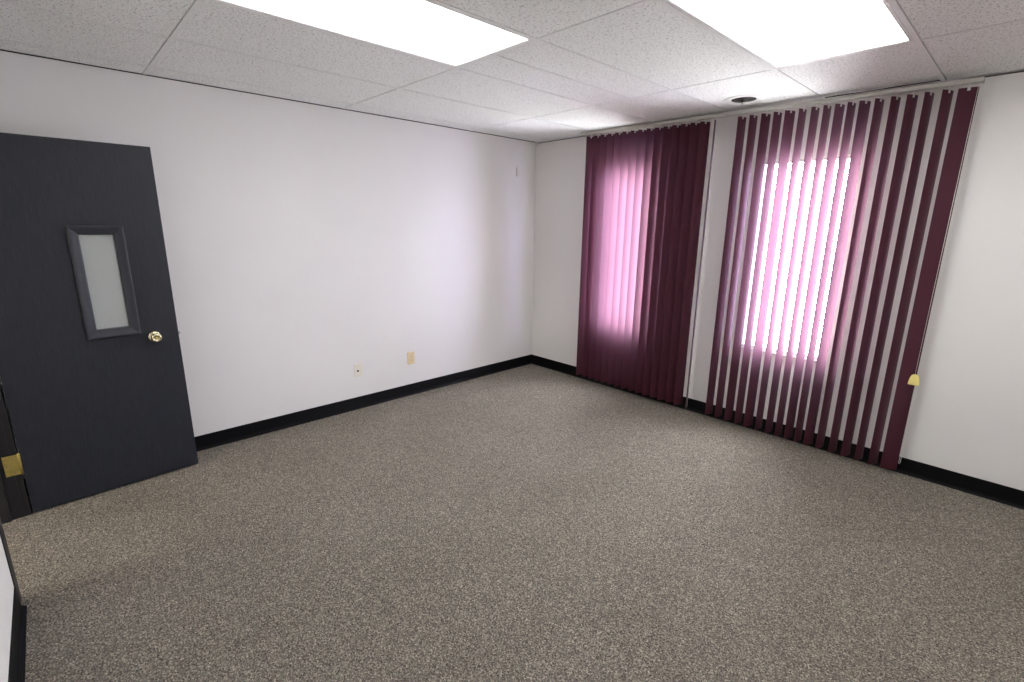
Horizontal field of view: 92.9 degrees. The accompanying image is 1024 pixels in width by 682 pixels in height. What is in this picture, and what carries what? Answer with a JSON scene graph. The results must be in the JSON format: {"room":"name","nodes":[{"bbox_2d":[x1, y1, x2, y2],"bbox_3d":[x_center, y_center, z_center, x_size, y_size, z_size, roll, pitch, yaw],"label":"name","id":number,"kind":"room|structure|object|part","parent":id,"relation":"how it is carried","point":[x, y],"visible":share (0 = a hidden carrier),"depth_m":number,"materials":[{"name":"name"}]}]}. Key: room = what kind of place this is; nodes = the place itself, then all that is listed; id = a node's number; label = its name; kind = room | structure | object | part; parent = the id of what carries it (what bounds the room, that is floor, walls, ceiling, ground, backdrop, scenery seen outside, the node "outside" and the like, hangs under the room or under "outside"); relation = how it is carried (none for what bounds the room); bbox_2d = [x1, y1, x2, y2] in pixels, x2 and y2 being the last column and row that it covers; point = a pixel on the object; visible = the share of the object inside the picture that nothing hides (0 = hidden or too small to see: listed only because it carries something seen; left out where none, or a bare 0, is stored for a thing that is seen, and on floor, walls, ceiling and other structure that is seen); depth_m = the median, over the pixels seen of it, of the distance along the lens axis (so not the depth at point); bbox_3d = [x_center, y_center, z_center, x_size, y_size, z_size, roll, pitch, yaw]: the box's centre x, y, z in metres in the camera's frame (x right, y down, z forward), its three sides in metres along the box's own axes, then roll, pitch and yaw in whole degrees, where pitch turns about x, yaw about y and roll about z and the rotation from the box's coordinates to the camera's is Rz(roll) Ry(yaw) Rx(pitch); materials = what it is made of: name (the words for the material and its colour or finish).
{"room":"empty office room","nodes":[
{"label":"empty office room","id":0,"kind":"room"},
{"bbox_2d":[0,537,13,681],"bbox_3d":[-1.296,0.080,0.862,0.150,2.561,4.600,-12,18,-42],"label":"wall","id":1,"kind":"structure","parent":0,"point":[6,584],"depth_m":1.76,"materials":[{"name":"paint"}]},
{"bbox_2d":[0,383,31,602],"bbox_3d":[-2.403,0.029,2.066,0.192,2.065,0.956,-12,18,-42],"label":"door frame","id":2,"kind":"structure","parent":1,"relation":"attached to","point":[14,498],"depth_m":2.56,"materials":[{"name":"grey paint"}]},
{"bbox_2d":[8,587,26,681],"bbox_3d":[-0.858,1.362,0.808,0.022,0.104,3.417,-12,18,-42],"label":"baseboard","id":3,"kind":"structure","parent":1,"relation":"attached to","point":[17,659],"depth_m":1.81,"materials":[{"name":"black plastic"}]},
{"bbox_2d":[0,132,197,511],"bbox_3d":[-2.365,-0.081,2.701,0.172,1.960,0.867,13,18,42],"label":"door","id":4,"kind":"structure","parent":1,"relation":"in","point":[92,410],"depth_m":2.67,"materials":[{"name":"grey wood"}]},
{"bbox_3d":[-2.283,-0.329,2.727,0.076,0.617,0.242,13,18,42],"label":"vision frame","id":5,"kind":"part","parent":4,"relation":"part of","materials":[{"name":"grey metal"}]},
{"bbox_3d":[-2.122,-0.022,2.900,0.064,0.065,0.065,13,18,42],"label":"knob","id":6,"kind":"part","parent":4,"relation":"part of","materials":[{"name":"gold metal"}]},
{"bbox_2d":[0,49,536,478],"bbox_3d":[-1.334,-0.690,4.036,4.581,2.561,0.200,-12,18,-42],"label":"wall","id":7,"kind":"structure","parent":0,"point":[306,243],"depth_m":3.67,"materials":[{"name":"paint"}]},
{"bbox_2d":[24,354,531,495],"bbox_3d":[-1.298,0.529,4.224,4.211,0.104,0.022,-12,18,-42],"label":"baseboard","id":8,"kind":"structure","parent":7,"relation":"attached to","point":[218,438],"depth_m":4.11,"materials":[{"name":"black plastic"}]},
{"bbox_2d":[354,363,362,376],"bbox_3d":[-1.310,0.249,4.148,0.072,0.116,0.010,-12,18,-42],"label":"wall jack","id":9,"kind":"object","parent":7,"relation":"attached to","point":[357,367],"visible":1,"depth_m":4.14,"materials":[{"name":"beige plastic"}]},
{"bbox_2d":[407,351,414,364],"bbox_3d":[-0.931,0.158,4.496,0.072,0.116,0.009,-12,18,-42],"label":"power outlet","id":10,"kind":"object","parent":7,"relation":"attached to","point":[411,358],"visible":1,"depth_m":4.49,"materials":[{"name":"beige plastic"}]},
{"bbox_2d":[516,167,519,175],"bbox_3d":[0.059,-1.728,4.972,0.040,0.086,0.022,-12,18,-42],"label":"wall sensor","id":11,"kind":"object","parent":7,"relation":"attached to","point":[517,168],"visible":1,"depth_m":4.96,"materials":[{"name":"white plastic"}]},
{"bbox_2d":[0,0,1023,141],"bbox_3d":[-0.699,-1.261,1.245,7.220,0.201,5.200,-12,18,-42],"label":"ceiling","id":12,"kind":"structure","parent":0,"point":[587,65],"depth_m":2.52,"materials":[{"name":"tile"}]},
{"bbox_2d":[217,0,532,66],"bbox_3d":[-0.534,-1.386,2.049,1.194,0.066,0.585,-12,18,-42],"label":"ceiling light","id":13,"kind":"object","parent":12,"relation":"attached to","point":[426,29],"visible":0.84,"depth_m":2.12,"materials":[{"name":"white plastic"}]},
{"bbox_2d":[576,113,727,407],"bbox_3d":[1.129,-0.681,4.350,0.143,2.344,1.347,-12,18,-42],"label":"vertical blind","id":14,"kind":"object","parent":12,"relation":"hanging from","point":[644,189],"visible":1,"depth_m":4.27,"materials":[{"name":"purple fabric"}]},
{"bbox_2d":[723,94,764,104],"bbox_3d":[1.553,-1.632,3.257,0.256,0.084,0.256,-12,18,-42],"label":"recessed light","id":15,"kind":"object","parent":12,"relation":"attached to","point":[748,98],"visible":0.92,"depth_m":3.24,"materials":[{"name":"white plastic"}]},
{"bbox_2d":[664,0,913,68],"bbox_3d":[1.189,-1.354,2.006,1.194,0.066,0.585,-12,18,-42],"label":"ceiling light","id":16,"kind":"object","parent":12,"relation":"attached to","point":[781,33],"visible":0.87,"depth_m":2.07,"materials":[{"name":"white plastic"}]},
{"bbox_2d":[705,76,984,469],"bbox_3d":[2.072,-0.420,3.387,0.141,2.345,1.393,-12,18,-42],"label":"vertical blind","id":17,"kind":"object","parent":12,"relation":"hanging from","point":[965,104],"visible":1,"depth_m":3.24,"materials":[{"name":"purple fabric"}]},
{"bbox_3d":[2.519,-0.297,2.886,0.021,2.248,0.004,-5,15,-22],"label":"bead chain","id":18,"kind":"part","parent":17,"relation":"part of","materials":[{"name":"white plastic"}]},
{"bbox_3d":[2.501,-0.582,2.813,0.002,1.659,0.007,-12,18,-42],"label":"pull cord","id":19,"kind":"part","parent":17,"relation":"part of","materials":[{"name":"fabric"}]},
{"bbox_2d":[2,364,1023,681],"bbox_3d":[-0.730,1.217,1.846,7.220,0.100,5.200,-12,18,-42],"label":"floor","id":20,"kind":"structure","parent":0,"point":[530,522],"depth_m":2.35,"materials":[{"name":"carpet"}]},
{"bbox_2d":[532,71,1023,490],"bbox_3d":[1.841,-0.582,3.751,0.060,2.561,4.600,-12,18,-42],"label":"wall","id":21,"kind":"structure","parent":0,"point":[967,416],"depth_m":3.02,"materials":[{"name":"paint"}]},
{"bbox_2d":[531,355,1023,509],"bbox_3d":[1.796,0.618,4.013,0.022,0.104,4.600,-12,18,-42],"label":"baseboard","id":22,"kind":"structure","parent":21,"relation":"attached to","point":[982,488],"depth_m":3.20,"materials":[{"name":"black plastic"}]},
{"bbox_2d":[536,68,1023,142],"bbox_3d":[1.835,-1.665,3.470,0.051,0.002,4.600,-12,18,-42],"label":"trim","id":23,"kind":"structure","parent":21,"relation":"attached to","point":[1021,69],"depth_m":2.82,"materials":[{"name":"white metal"}]},
{"bbox_2d":[741,155,850,362],"bbox_3d":[2.035,-0.579,3.528,0.070,1.406,0.627,-12,18,-42],"label":"window","id":24,"kind":"structure","parent":21,"relation":"in","point":[848,156],"depth_m":3.67,"materials":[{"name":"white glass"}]},
{"bbox_3d":[2.006,0.101,3.673,0.014,0.016,0.627,-12,18,-42],"label":"sill","id":25,"kind":"part","parent":24,"relation":"part of","materials":[{"name":"white paint"}]}
]}

